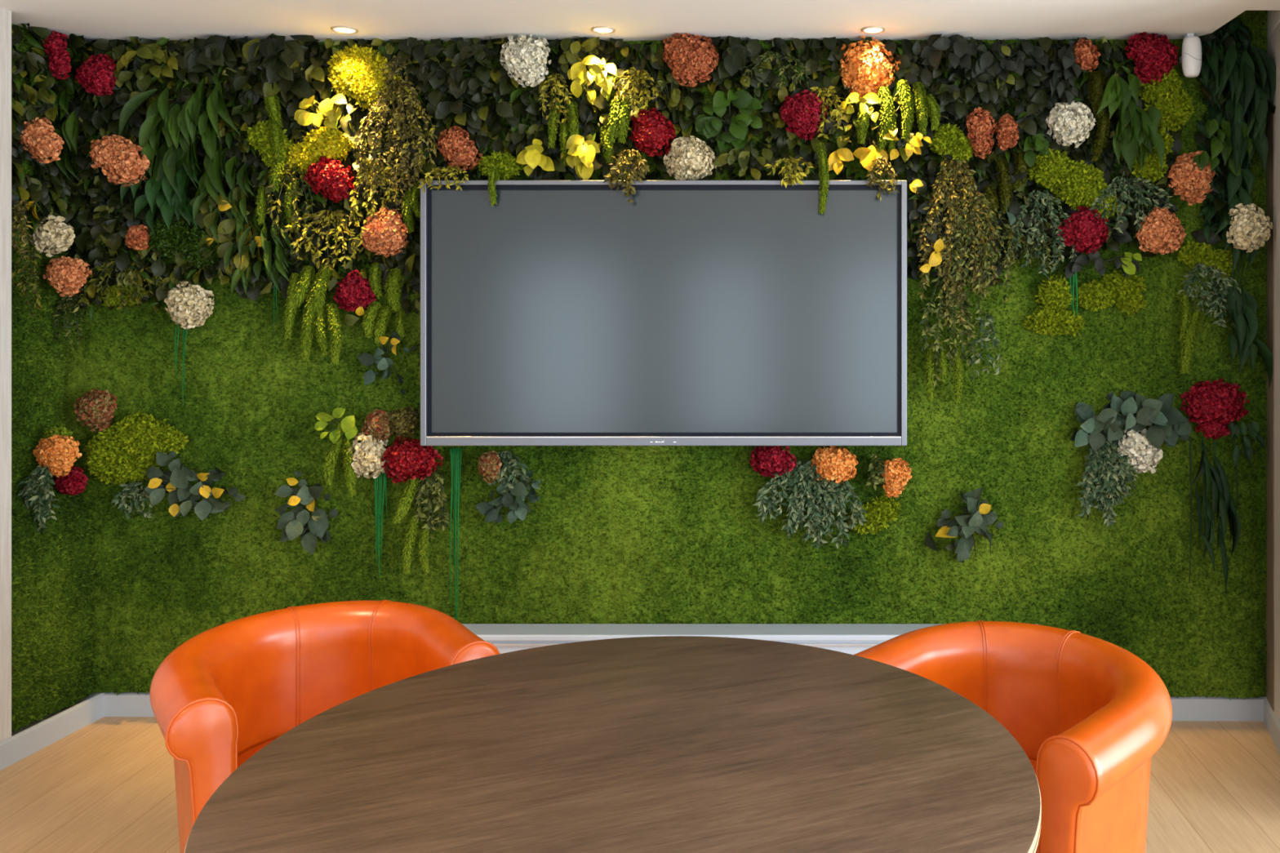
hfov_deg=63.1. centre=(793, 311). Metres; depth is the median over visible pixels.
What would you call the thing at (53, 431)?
clump
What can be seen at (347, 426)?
cluster
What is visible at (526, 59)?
hydrangea
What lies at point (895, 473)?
hydrangea
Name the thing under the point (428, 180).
leafy sprig
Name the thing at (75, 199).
cluster
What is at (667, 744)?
round table
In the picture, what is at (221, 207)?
cluster
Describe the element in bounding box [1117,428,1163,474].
hydrangea
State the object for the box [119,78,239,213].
leaves
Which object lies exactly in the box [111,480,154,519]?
leafy sprig
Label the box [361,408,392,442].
hydrangea
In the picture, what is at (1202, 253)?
clump
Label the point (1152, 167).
clump
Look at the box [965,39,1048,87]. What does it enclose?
cluster
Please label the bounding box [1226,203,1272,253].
hydrangea
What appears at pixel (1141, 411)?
eucalyptus sprig
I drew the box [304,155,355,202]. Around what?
hydrangea
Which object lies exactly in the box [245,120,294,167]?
clump
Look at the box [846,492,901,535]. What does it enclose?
clump
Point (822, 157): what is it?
bunch
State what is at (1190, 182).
hydrangea
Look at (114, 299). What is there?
clump
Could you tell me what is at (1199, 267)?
leafy sprig
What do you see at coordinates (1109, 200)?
clump
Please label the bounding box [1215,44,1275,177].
leaves
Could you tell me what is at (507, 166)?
clump
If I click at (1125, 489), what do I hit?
leafy sprig
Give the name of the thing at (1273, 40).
wall
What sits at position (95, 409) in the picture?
hydrangea
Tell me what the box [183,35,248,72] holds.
cluster
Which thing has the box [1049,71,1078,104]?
foliage
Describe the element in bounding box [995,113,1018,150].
hydrangea
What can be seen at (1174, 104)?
clump
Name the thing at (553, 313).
wall display
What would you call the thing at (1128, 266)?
cluster
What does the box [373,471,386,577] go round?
foliage
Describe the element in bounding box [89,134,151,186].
hydrangea
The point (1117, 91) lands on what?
cluster
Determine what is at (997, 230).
leafy sprig
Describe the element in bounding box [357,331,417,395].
eucalyptus sprig
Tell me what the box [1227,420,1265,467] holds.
foliage
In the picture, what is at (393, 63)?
leafy sprig
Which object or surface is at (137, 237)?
hydrangea
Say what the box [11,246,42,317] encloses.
leafy sprig
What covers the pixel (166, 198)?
foliage
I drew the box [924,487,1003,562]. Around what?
eucalyptus sprig
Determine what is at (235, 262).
cluster
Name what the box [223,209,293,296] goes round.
cluster
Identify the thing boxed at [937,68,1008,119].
cluster
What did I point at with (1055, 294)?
clump
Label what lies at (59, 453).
hydrangea
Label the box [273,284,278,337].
foliage
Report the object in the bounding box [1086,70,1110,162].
bunch
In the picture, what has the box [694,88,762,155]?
cluster
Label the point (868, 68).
hydrangea
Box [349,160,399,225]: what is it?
leafy sprig
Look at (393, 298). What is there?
bunch
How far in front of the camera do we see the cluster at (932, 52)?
3.59 m
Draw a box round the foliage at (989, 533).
[972,533,991,555]
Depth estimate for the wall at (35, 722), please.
3.63 m
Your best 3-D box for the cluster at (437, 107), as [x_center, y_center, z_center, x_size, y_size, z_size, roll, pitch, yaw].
[-1.136,-0.722,3.631,0.329,0.199,0.098,0,0,0]
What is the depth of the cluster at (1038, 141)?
3.59 m
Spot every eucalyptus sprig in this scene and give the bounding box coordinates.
[274,471,337,555]
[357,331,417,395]
[475,471,540,523]
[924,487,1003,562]
[1070,391,1191,450]
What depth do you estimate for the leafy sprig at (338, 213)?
3.62 m
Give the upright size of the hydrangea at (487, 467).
0.116 m
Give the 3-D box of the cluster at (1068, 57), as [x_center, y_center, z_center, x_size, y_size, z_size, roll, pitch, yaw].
[0.963,-0.884,3.613,0.129,0.138,0.085,0,0,-21]
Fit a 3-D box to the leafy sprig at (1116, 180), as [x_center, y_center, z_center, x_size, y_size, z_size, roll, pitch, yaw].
[1.180,-0.387,3.605,0.305,0.225,0.072,0,0,0]
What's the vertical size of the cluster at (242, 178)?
0.351 m
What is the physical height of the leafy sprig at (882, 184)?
0.159 m
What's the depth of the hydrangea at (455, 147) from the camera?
3.61 m
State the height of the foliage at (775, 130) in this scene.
0.589 m
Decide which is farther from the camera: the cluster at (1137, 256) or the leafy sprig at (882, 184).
the cluster at (1137, 256)
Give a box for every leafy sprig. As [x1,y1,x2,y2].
[11,200,32,259]
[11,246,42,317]
[17,465,60,534]
[51,293,85,349]
[78,258,162,310]
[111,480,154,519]
[264,160,314,244]
[282,209,371,270]
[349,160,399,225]
[380,55,411,89]
[412,466,449,542]
[417,165,468,192]
[480,450,528,493]
[537,72,572,131]
[603,148,649,202]
[613,66,660,117]
[742,51,810,91]
[753,459,846,542]
[764,155,813,187]
[788,471,866,549]
[804,85,845,138]
[865,155,899,200]
[865,454,886,490]
[918,266,976,386]
[946,192,1015,314]
[968,312,1004,382]
[997,220,1032,268]
[1008,189,1079,275]
[1028,232,1062,279]
[1075,436,1133,528]
[1088,170,1173,233]
[1113,446,1137,503]
[1178,262,1240,314]
[1203,280,1235,331]
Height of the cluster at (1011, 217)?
0.193 m
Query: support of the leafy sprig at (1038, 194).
attached to the leafy sprig at (1046, 248)
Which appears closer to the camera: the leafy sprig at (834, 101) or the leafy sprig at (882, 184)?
the leafy sprig at (882, 184)
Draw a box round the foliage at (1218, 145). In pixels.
[1193,119,1253,177]
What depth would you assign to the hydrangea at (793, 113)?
3.59 m
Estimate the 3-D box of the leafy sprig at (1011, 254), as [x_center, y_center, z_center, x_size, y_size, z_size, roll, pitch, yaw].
[0.777,-0.238,3.618,0.131,0.178,0.051,0,0,-11]
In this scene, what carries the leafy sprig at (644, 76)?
attached to the foliage at (775, 130)
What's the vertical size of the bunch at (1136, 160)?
0.188 m
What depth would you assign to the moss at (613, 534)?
3.70 m
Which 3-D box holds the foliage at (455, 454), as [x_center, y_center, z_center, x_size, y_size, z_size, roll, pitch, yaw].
[-1.207,0.799,3.670,0.042,0.626,0.014,0,0,0]
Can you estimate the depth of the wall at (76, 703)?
3.77 m
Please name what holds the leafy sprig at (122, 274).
attached to the moss at (613, 534)
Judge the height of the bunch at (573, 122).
0.241 m
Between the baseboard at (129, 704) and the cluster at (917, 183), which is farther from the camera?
the baseboard at (129, 704)
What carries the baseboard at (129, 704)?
attached to the wall at (76, 703)
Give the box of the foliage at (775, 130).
[413,35,915,181]
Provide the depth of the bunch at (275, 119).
3.62 m
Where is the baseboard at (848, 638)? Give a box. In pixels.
[462,623,1037,654]
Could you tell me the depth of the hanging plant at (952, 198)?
3.60 m
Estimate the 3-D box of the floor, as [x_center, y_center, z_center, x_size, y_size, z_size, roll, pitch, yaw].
[-0.100,1.495,0.500,7.000,0.050,7.000,0,0,0]
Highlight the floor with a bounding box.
[0,716,1279,852]
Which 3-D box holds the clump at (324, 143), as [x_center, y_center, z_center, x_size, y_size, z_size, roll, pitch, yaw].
[-1.693,-0.573,3.653,0.257,0.187,0.093,0,0,-3]
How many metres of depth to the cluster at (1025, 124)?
3.61 m
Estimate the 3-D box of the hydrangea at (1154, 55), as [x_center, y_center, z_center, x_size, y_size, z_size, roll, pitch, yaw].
[1.256,-0.887,3.615,0.154,0.200,0.164,0,0,-41]
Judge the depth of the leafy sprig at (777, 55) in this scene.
3.62 m
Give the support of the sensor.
attached to the ceiling
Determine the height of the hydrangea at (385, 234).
0.181 m
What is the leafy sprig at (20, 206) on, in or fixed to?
attached to the moss at (53, 575)
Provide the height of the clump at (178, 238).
0.209 m
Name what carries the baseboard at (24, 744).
attached to the wall at (35, 722)
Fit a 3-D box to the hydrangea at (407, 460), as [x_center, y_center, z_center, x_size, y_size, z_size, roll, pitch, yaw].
[-1.365,0.527,3.659,0.192,0.178,0.144,0,0,30]
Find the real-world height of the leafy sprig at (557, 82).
0.213 m
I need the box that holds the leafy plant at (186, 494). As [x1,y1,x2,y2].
[143,450,245,519]
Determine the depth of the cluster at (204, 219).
3.62 m
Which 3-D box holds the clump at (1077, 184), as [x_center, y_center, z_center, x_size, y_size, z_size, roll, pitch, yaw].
[0.970,-0.473,3.628,0.290,0.235,0.118,0,0,-2]
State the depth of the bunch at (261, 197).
3.62 m
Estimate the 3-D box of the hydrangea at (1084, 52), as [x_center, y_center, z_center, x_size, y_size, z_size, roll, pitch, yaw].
[1.014,-0.903,3.644,0.093,0.119,0.144,0,0,-24]
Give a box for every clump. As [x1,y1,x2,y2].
[43,426,73,439]
[82,411,189,484]
[95,283,146,306]
[147,215,222,269]
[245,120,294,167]
[286,126,354,174]
[327,42,403,111]
[477,150,525,180]
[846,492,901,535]
[928,123,973,161]
[1022,273,1085,336]
[1027,146,1107,211]
[1074,269,1146,315]
[1085,185,1119,222]
[1127,124,1174,183]
[1138,66,1195,132]
[1177,240,1236,279]
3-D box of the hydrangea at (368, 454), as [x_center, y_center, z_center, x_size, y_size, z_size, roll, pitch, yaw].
[-1.514,0.510,3.663,0.135,0.170,0.130,0,0,36]
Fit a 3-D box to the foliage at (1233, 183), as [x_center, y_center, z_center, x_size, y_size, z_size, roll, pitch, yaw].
[1.540,-0.316,3.575,0.152,0.390,0.078,0,0,0]
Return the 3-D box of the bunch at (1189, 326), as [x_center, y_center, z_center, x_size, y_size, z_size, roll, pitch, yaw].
[1.402,0.076,3.614,0.085,0.288,0.063,0,0,0]
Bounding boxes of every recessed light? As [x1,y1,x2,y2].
[330,25,358,34]
[591,26,615,33]
[861,26,885,33]
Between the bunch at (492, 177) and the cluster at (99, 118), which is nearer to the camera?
the bunch at (492, 177)
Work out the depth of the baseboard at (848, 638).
3.60 m
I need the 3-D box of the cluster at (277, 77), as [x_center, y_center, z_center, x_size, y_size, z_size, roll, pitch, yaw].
[-1.803,-0.867,3.618,0.296,0.288,0.119,0,0,0]
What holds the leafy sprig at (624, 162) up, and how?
attached to the wall display
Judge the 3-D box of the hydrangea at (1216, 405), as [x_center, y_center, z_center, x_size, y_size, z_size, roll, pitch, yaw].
[1.487,0.344,3.640,0.231,0.220,0.141,0,0,-10]
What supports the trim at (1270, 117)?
attached to the wall at (1273, 40)
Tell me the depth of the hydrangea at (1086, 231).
3.58 m
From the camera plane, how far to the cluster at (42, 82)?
3.48 m
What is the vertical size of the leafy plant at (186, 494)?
0.248 m
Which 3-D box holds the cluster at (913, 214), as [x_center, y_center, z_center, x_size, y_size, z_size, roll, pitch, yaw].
[0.467,-0.282,3.610,0.106,0.213,0.071,0,0,21]
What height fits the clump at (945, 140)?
0.147 m
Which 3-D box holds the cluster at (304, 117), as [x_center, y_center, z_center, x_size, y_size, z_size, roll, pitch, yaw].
[-1.662,-0.708,3.618,0.202,0.123,0.082,0,0,0]
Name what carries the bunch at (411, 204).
attached to the moss at (613, 534)
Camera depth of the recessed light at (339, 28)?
3.55 m
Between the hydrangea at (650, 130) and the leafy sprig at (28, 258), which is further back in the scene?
the hydrangea at (650, 130)
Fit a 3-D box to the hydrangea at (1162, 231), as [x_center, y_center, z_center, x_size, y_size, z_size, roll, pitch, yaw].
[1.282,-0.285,3.618,0.148,0.169,0.159,0,0,-38]
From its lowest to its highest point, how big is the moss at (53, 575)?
2.375 m
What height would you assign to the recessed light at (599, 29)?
0.006 m
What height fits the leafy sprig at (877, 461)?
0.124 m
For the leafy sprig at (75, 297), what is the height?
0.204 m
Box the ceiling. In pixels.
[0,0,1279,42]
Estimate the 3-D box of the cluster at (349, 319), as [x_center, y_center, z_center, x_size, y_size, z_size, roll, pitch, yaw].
[-1.567,0.014,3.659,0.075,0.075,0.042,0,0,42]
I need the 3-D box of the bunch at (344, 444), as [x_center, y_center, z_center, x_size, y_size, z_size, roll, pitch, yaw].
[-1.610,0.551,3.648,0.124,0.221,0.062,0,0,0]
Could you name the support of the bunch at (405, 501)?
attached to the moss at (613, 534)
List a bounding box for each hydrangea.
[18,116,64,164]
[29,214,75,257]
[32,434,82,477]
[42,30,71,79]
[43,255,92,297]
[51,465,88,495]
[73,388,116,432]
[75,51,116,96]
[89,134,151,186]
[124,224,150,250]
[164,280,214,328]
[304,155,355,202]
[333,269,376,311]
[346,432,390,478]
[360,206,408,257]
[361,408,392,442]
[381,435,443,484]
[386,406,420,439]
[433,125,482,170]
[477,450,502,483]
[500,34,551,87]
[628,107,675,156]
[662,32,719,87]
[663,135,716,180]
[748,445,799,479]
[779,88,827,139]
[811,445,858,484]
[837,35,901,97]
[880,457,911,497]
[964,106,998,159]
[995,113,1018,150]
[1044,100,1096,147]
[1057,205,1108,253]
[1073,38,1100,71]
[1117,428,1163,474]
[1124,31,1177,85]
[1135,206,1186,254]
[1167,150,1215,205]
[1179,377,1249,439]
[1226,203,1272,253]
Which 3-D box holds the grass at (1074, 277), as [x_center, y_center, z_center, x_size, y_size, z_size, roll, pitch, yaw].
[0.994,-0.062,3.649,0.032,0.200,0.017,0,0,0]
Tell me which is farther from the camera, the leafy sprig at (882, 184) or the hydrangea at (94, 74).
the hydrangea at (94, 74)
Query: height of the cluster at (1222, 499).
0.536 m
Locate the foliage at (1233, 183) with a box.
[1212,168,1257,276]
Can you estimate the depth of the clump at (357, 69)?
3.64 m
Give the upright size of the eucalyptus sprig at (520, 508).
0.188 m
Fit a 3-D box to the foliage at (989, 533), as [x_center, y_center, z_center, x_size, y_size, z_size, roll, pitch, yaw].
[0.669,0.829,3.653,0.069,0.082,0.010,0,0,0]
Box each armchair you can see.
[149,600,500,852]
[853,620,1172,852]
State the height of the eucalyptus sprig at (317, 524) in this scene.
0.293 m
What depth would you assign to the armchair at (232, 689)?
2.47 m
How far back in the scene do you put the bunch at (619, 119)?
3.60 m
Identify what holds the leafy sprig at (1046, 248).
on the clump at (1055, 294)
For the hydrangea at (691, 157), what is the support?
attached to the foliage at (775, 130)
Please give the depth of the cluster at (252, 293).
3.65 m
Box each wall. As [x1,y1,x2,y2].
[11,706,66,736]
[66,702,77,709]
[1266,9,1279,722]
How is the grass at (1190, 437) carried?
hanging from the hydrangea at (1216, 405)
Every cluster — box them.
[18,75,57,121]
[26,200,42,219]
[48,88,79,180]
[48,169,98,213]
[60,32,97,49]
[70,184,148,238]
[91,89,159,137]
[103,35,177,92]
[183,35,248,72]
[188,147,255,244]
[195,186,257,239]
[197,231,263,284]
[206,200,265,246]
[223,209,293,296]
[235,264,266,301]
[241,32,324,107]
[293,93,351,128]
[314,407,357,444]
[344,306,364,326]
[418,40,515,98]
[426,82,519,136]
[515,138,554,176]
[558,40,598,73]
[560,134,599,180]
[567,55,616,105]
[652,72,693,124]
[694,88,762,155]
[710,39,772,88]
[713,145,775,180]
[827,145,888,174]
[840,92,880,122]
[882,128,931,159]
[908,200,942,261]
[909,179,923,192]
[919,238,944,272]
[920,34,971,69]
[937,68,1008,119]
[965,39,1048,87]
[991,171,1027,226]
[1013,130,1050,167]
[1014,65,1052,138]
[1044,40,1087,79]
[1062,248,1139,279]
[1096,73,1164,172]
[1124,252,1142,261]
[1190,441,1240,597]
[1226,287,1272,388]
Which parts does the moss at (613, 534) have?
leafy backing, leafy backing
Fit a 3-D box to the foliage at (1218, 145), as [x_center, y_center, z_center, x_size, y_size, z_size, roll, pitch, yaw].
[1.495,-0.563,3.572,0.214,0.223,0.058,0,0,0]
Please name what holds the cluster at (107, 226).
attached to the moss at (613, 534)
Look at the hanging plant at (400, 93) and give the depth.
3.62 m
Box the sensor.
[1178,33,1201,77]
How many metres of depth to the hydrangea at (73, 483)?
3.60 m
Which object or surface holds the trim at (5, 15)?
attached to the wall at (35, 722)
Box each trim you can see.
[0,7,11,742]
[1266,60,1274,711]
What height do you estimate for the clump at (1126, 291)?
0.164 m
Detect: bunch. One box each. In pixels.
[254,159,299,227]
[263,93,285,170]
[284,264,342,365]
[323,436,356,497]
[360,262,406,344]
[393,475,431,573]
[401,180,420,233]
[487,165,497,206]
[546,100,579,166]
[599,97,631,164]
[816,142,830,214]
[855,79,941,157]
[924,339,964,403]
[982,151,1030,217]
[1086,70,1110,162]
[1119,119,1142,164]
[1178,293,1203,373]
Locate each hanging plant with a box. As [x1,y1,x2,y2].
[353,80,438,209]
[913,158,999,328]
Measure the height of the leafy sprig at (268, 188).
0.308 m
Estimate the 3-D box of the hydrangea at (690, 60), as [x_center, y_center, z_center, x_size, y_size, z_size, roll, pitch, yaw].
[-0.362,-0.891,3.624,0.167,0.196,0.170,0,0,44]
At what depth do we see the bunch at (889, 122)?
3.60 m
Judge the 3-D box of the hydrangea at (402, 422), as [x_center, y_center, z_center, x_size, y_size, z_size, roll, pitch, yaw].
[-1.395,0.400,3.669,0.104,0.124,0.103,0,0,44]
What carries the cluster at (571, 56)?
attached to the foliage at (775, 130)
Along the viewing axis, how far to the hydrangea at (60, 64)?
3.55 m
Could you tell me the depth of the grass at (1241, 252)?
3.64 m
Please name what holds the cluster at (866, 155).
attached to the foliage at (775, 130)
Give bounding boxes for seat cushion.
[237,737,276,768]
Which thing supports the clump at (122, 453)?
attached to the moss at (613, 534)
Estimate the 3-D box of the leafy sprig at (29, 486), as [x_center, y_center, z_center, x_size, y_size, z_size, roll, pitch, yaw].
[-2.563,0.646,3.496,0.137,0.239,0.074,0,0,0]
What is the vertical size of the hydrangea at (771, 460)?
0.134 m
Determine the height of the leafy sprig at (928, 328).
0.427 m
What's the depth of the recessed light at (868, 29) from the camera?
3.55 m
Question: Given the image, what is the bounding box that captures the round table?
[184,635,1041,852]
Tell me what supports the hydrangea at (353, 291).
attached to the moss at (613, 534)
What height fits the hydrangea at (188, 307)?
0.171 m
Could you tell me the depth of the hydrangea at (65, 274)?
3.57 m
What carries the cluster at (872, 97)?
attached to the foliage at (775, 130)
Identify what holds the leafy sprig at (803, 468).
attached to the moss at (613, 534)
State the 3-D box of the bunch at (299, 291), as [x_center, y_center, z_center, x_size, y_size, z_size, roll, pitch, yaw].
[-1.702,0.012,3.633,0.215,0.358,0.065,0,0,0]
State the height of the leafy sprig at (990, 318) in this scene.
0.246 m
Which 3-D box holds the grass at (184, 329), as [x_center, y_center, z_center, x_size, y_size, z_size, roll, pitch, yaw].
[-2.192,0.193,3.681,0.051,0.300,0.013,0,0,0]
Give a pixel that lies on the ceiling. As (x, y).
(94, 20)
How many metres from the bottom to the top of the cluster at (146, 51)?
0.200 m
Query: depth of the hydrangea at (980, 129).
3.60 m
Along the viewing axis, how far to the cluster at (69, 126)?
3.62 m
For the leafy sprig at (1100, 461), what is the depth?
3.61 m
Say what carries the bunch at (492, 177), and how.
attached to the wall display
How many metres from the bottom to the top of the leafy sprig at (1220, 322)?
0.183 m
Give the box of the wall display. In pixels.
[420,180,906,445]
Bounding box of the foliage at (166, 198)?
[120,151,199,235]
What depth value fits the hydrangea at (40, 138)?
3.47 m
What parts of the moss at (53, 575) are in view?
leafy backing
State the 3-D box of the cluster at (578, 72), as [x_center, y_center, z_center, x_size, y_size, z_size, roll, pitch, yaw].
[-0.707,-0.815,3.606,0.172,0.171,0.088,0,0,0]
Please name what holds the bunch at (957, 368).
attached to the leafy sprig at (928, 328)
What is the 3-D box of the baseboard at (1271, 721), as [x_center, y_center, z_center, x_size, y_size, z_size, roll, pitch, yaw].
[1.646,1.427,3.507,0.012,0.086,0.384,0,0,16]
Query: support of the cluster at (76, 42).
attached to the moss at (53, 575)
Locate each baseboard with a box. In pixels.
[0,693,105,770]
[77,692,1266,721]
[462,623,1037,654]
[1263,697,1279,755]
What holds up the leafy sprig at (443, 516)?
attached to the moss at (613, 534)
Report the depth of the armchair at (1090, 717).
2.23 m
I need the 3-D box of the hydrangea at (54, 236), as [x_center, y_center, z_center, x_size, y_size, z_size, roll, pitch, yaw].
[-2.565,-0.267,3.621,0.135,0.150,0.187,0,0,27]
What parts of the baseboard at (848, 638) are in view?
casing panel, rail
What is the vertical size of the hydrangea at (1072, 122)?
0.166 m
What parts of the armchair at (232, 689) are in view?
arm, backrest, arm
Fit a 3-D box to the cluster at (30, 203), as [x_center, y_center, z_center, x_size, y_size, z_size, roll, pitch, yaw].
[-2.581,-0.345,3.490,0.030,0.064,0.052,0,0,0]
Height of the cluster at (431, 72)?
0.210 m
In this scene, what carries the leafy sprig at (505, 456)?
attached to the moss at (613, 534)
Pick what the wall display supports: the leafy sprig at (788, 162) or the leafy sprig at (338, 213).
the leafy sprig at (788, 162)
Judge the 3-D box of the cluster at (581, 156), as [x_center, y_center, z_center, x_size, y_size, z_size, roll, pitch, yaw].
[-0.748,-0.542,3.608,0.142,0.168,0.087,0,0,37]
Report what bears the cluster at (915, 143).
attached to the bunch at (889, 122)
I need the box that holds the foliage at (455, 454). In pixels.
[449,448,462,620]
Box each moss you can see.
[11,22,98,732]
[63,9,1267,700]
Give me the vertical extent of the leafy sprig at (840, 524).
0.292 m
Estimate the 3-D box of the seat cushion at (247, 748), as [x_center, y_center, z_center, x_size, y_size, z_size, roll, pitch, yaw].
[-1.087,1.085,2.372,0.442,0.100,0.444,0,0,-39]
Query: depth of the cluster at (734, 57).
3.61 m
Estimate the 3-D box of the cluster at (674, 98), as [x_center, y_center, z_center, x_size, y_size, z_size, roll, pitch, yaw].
[-0.428,-0.747,3.625,0.154,0.200,0.074,0,0,0]
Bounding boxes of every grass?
[174,324,187,407]
[1068,271,1078,317]
[1188,436,1237,583]
[1230,252,1244,383]
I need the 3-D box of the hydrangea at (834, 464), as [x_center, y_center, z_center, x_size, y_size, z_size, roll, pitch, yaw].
[0.149,0.552,3.650,0.143,0.157,0.132,0,0,-36]
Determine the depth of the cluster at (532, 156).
3.60 m

